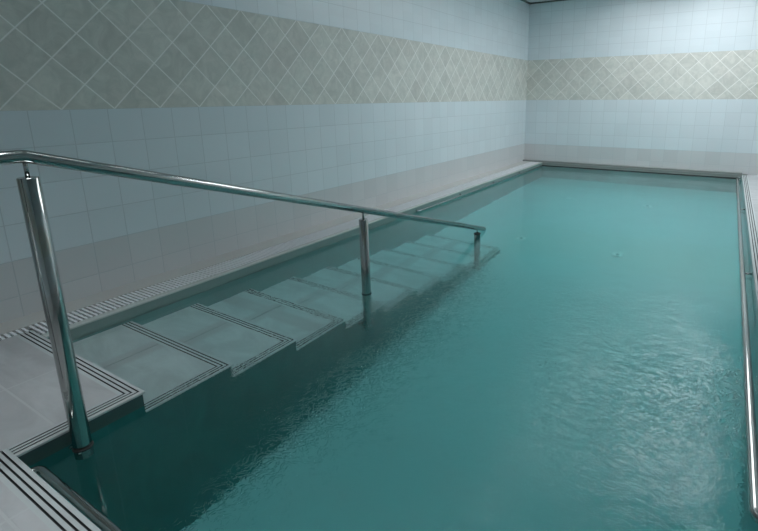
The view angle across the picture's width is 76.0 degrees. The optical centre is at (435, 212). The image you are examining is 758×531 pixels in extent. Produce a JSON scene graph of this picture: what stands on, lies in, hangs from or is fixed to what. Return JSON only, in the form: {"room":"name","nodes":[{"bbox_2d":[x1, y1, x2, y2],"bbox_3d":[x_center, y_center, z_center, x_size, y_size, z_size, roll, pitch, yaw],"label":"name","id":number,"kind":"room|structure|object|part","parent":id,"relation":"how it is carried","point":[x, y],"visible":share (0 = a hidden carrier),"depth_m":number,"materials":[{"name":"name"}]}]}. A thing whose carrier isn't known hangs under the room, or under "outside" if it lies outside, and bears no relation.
{"room":"indoor swimming pool","nodes":[
{"label":"indoor swimming pool","id":0,"kind":"room"},
{"bbox_2d":[0,336,116,452],"bbox_3d":[-1.839,0.780,2.049,0.998,0.100,0.430,8,16,30],"label":"platform","id":1,"kind":"object","parent":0,"point":[31,401],"visible":0.62,"depth_m":1.98,"materials":[{"name":"tile"}]},
{"bbox_2d":[8,330,144,456],"bbox_3d":[-1.772,0.726,2.081,1.070,0.010,0.430,8,16,30],"label":"trim","id":2,"kind":"structure","parent":1,"relation":"attached to","point":[125,391],"depth_m":1.98,"materials":[{"name":"white tile"}]},
{"bbox_2d":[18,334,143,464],"bbox_3d":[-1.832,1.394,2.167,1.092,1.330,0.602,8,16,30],"label":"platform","id":3,"kind":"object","parent":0,"point":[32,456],"visible":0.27,"depth_m":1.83,"materials":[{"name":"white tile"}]},
{"bbox_2d":[0,0,529,322],"bbox_3d":[-0.852,-1.388,4.891,0.160,2.948,9.874,8,16,30],"label":"wall","id":4,"kind":"structure","parent":0,"point":[365,103],"depth_m":3.65,"materials":[{"name":"tile"}]},
{"bbox_2d":[47,163,541,339],"bbox_3d":[-0.042,0.485,5.934,0.180,1.330,7.870,8,16,30],"label":"wall","id":5,"kind":"structure","parent":0,"point":[100,323],"depth_m":3.37,"materials":[{"name":"grey tile"}]},
{"bbox_2d":[42,162,541,337],"bbox_3d":[-0.035,-0.141,5.670,0.048,0.010,7.690,8,16,30],"label":"trim","id":6,"kind":"structure","parent":5,"relation":"on","point":[109,313],"depth_m":3.39,"materials":[{"name":"grey tile"}]},
{"bbox_2d":[416,165,541,211],"bbox_3d":[0.859,-0.432,7.046,0.044,0.036,4.140,8,16,30],"label":"grab rail","id":7,"kind":"object","parent":5,"relation":"attached to","point":[460,195],"visible":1,"depth_m":6.38,"materials":[{"name":"silver metal"}]},
{"bbox_2d":[0,161,757,530],"bbox_3d":[1.028,0.264,4.132,4.200,0.100,9.554,8,16,30],"label":"floor","id":8,"kind":"structure","parent":0,"point":[25,321],"depth_m":3.14,"materials":[{"name":"grey tile"}]},
{"bbox_2d":[0,328,28,339],"bbox_3d":[-2.283,0.673,2.341,0.072,0.019,0.490,8,16,30],"label":"grate","id":9,"kind":"object","parent":8,"relation":"on","point":[17,331],"visible":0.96,"depth_m":2.50,"materials":[{"name":"white plastic"}]},
{"bbox_2d":[0,448,100,530],"bbox_3d":[-0.958,0.900,1.321,3.428,0.010,0.072,8,16,30],"label":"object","id":10,"kind":"structure","parent":8,"relation":"on","point":[45,502],"depth_m":1.46,"materials":[{"name":"white plastic"}]},
{"bbox_2d":[28,272,209,334],"bbox_3d":[-1.859,0.529,2.931,0.176,0.019,0.966,8,16,30],"label":"grate","id":11,"kind":"object","parent":8,"relation":"on","point":[147,292],"visible":0.84,"depth_m":2.91,"materials":[{"name":"white plastic"}]},
{"bbox_2d":[197,237,313,275],"bbox_3d":[-1.358,0.333,3.743,0.176,0.019,0.966,8,16,30],"label":"grate","id":12,"kind":"object","parent":8,"relation":"on","point":[230,264],"visible":0.94,"depth_m":3.67,"materials":[{"name":"white plastic"}]},
{"bbox_2d":[301,214,382,239],"bbox_3d":[-0.858,0.136,4.555,0.176,0.019,0.966,8,16,30],"label":"grate","id":13,"kind":"object","parent":8,"relation":"on","point":[325,232],"visible":0.83,"depth_m":4.46,"materials":[{"name":"white plastic"}]},
{"bbox_2d":[377,198,431,215],"bbox_3d":[-0.357,-0.061,5.367,0.176,0.019,0.966,8,16,30],"label":"grate","id":14,"kind":"object","parent":8,"relation":"on","point":[403,206],"visible":0.7,"depth_m":5.44,"materials":[{"name":"white plastic"}]},
{"bbox_2d":[421,185,469,198],"bbox_3d":[0.143,-0.258,6.179,0.176,0.019,0.966,8,16,30],"label":"grate","id":15,"kind":"object","parent":8,"relation":"on","point":[459,187],"visible":0.93,"depth_m":6.13,"materials":[{"name":"white plastic"}]},
{"bbox_2d":[461,176,498,185],"bbox_3d":[0.643,-0.454,6.990,0.176,0.019,0.966,8,16,30],"label":"grate","id":16,"kind":"object","parent":8,"relation":"on","point":[474,182],"visible":0.9,"depth_m":6.92,"materials":[{"name":"white plastic"}]},
{"bbox_2d":[489,168,521,175],"bbox_3d":[1.144,-0.651,7.802,0.176,0.019,0.966,8,16,30],"label":"grate","id":17,"kind":"object","parent":8,"relation":"on","point":[510,170],"visible":0.92,"depth_m":7.73,"materials":[{"name":"white plastic"}]},
{"bbox_2d":[513,162,539,167],"bbox_3d":[1.644,-0.848,8.614,0.176,0.019,0.966,8,16,30],"label":"grate","id":18,"kind":"object","parent":8,"relation":"on","point":[528,163],"visible":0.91,"depth_m":8.56,"materials":[{"name":"white plastic"}]},
{"bbox_2d":[526,0,550,2],"bbox_3d":[1.008,-2.536,3.466,4.200,0.080,9.554,8,16,30],"label":"ceiling","id":19,"kind":"structure","parent":0,"point":[530,1],"depth_m":8.29,"materials":[{"name":"white paint"}]},
{"bbox_2d":[524,0,757,174],"bbox_3d":[3.514,-2.123,7.847,4.200,2.948,0.160,8,16,30],"label":"wall","id":20,"kind":"structure","parent":0,"point":[646,83],"depth_m":7.82,"materials":[{"name":"tile"}]},
{"bbox_2d":[531,0,565,3],"bbox_3d":[3.468,-3.448,7.439,4.168,0.020,0.032,8,16,30],"label":"trim","id":21,"kind":"structure","parent":20,"relation":"attached to","point":[551,0],"depth_m":8.33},
{"bbox_2d":[523,159,746,178],"bbox_3d":[3.192,-0.737,8.217,3.592,0.126,0.114,8,16,30],"label":"trim","id":22,"kind":"structure","parent":20,"relation":"attached to","point":[544,162],"depth_m":8.01,"materials":[{"name":"grey tile"}]},
{"bbox_2d":[742,180,757,326],"bbox_3d":[2.637,0.921,4.023,0.180,1.330,8.480,8,16,30],"label":"wall","id":23,"kind":"structure","parent":0,"point":[756,307],"depth_m":3.52,"materials":[{"name":"tile"}]},
{"bbox_2d":[736,177,757,523],"bbox_3d":[2.769,0.191,4.340,0.078,0.036,7.075,8,16,30],"label":"grab rail","id":24,"kind":"object","parent":23,"relation":"attached to","point":[750,416],"visible":0.98,"depth_m":2.01,"materials":[{"name":"silver metal"}]},
{"bbox_2d":[742,175,757,306],"bbox_3d":[2.616,0.251,3.942,0.072,0.010,8.234,8,16,30],"label":"grate","id":25,"kind":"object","parent":23,"relation":"on","point":[751,219],"depth_m":4.36,"materials":[{"name":"white plastic"}]},
{"bbox_3d":[1.224,1.381,5.005,3.486,0.200,8.480,8,16,30],"label":"floor","id":26,"kind":"structure","parent":0,"visible":0},
{"bbox_2d":[27,166,757,530],"bbox_3d":[1.219,0.710,4.846,3.128,1.181,8.122,8,16,30],"label":"pool water","id":27,"kind":"object","parent":26,"relation":"on","point":[573,362],"visible":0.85,"depth_m":2.19,"materials":[{"name":"teal liquid"}]},
{"bbox_3d":[-0.641,0.976,3.922,0.919,1.115,3.716,8,16,30],"label":"steps","id":28,"kind":"structure","parent":26,"relation":"on","visible":0},
{"bbox_2d":[0,150,485,452],"bbox_3d":[-0.521,0.502,3.023,0.096,2.071,3.777,8,16,30],"label":"handrail","id":29,"kind":"object","parent":28,"relation":"on","point":[29,187],"visible":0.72,"depth_m":1.67,"materials":[{"name":"silver metal"}]},
{"bbox_3d":[-1.292,0.405,1.651,0.058,1.062,0.058,8,16,30],"label":"post","id":30,"kind":"part","parent":29,"relation":"part of","materials":[{"name":"silver metal"}]},
{"bbox_3d":[-0.511,0.027,2.901,0.041,1.091,3.777,8,16,30],"label":"rail","id":31,"kind":"part","parent":29,"relation":"part of","materials":[{"name":"silver metal"}]},
{"bbox_3d":[-0.449,0.542,3.124,0.058,1.026,0.058,8,16,30],"label":"post","id":32,"kind":"part","parent":29,"relation":"part of","materials":[{"name":"silver metal"}]},
{"bbox_3d":[-0.522,1.624,1.163,2.214,1.330,0.180,8,16,30],"label":"pool","id":33,"kind":"object","parent":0,"visible":0},
{"bbox_2d":[30,466,122,530],"bbox_3d":[-0.646,0.971,1.218,1.698,0.036,0.050,8,16,30],"label":"grab rail","id":34,"kind":"object","parent":33,"relation":"attached to","point":[58,484],"visible":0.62,"depth_m":1.50,"materials":[{"name":"silver metal"}]}
]}

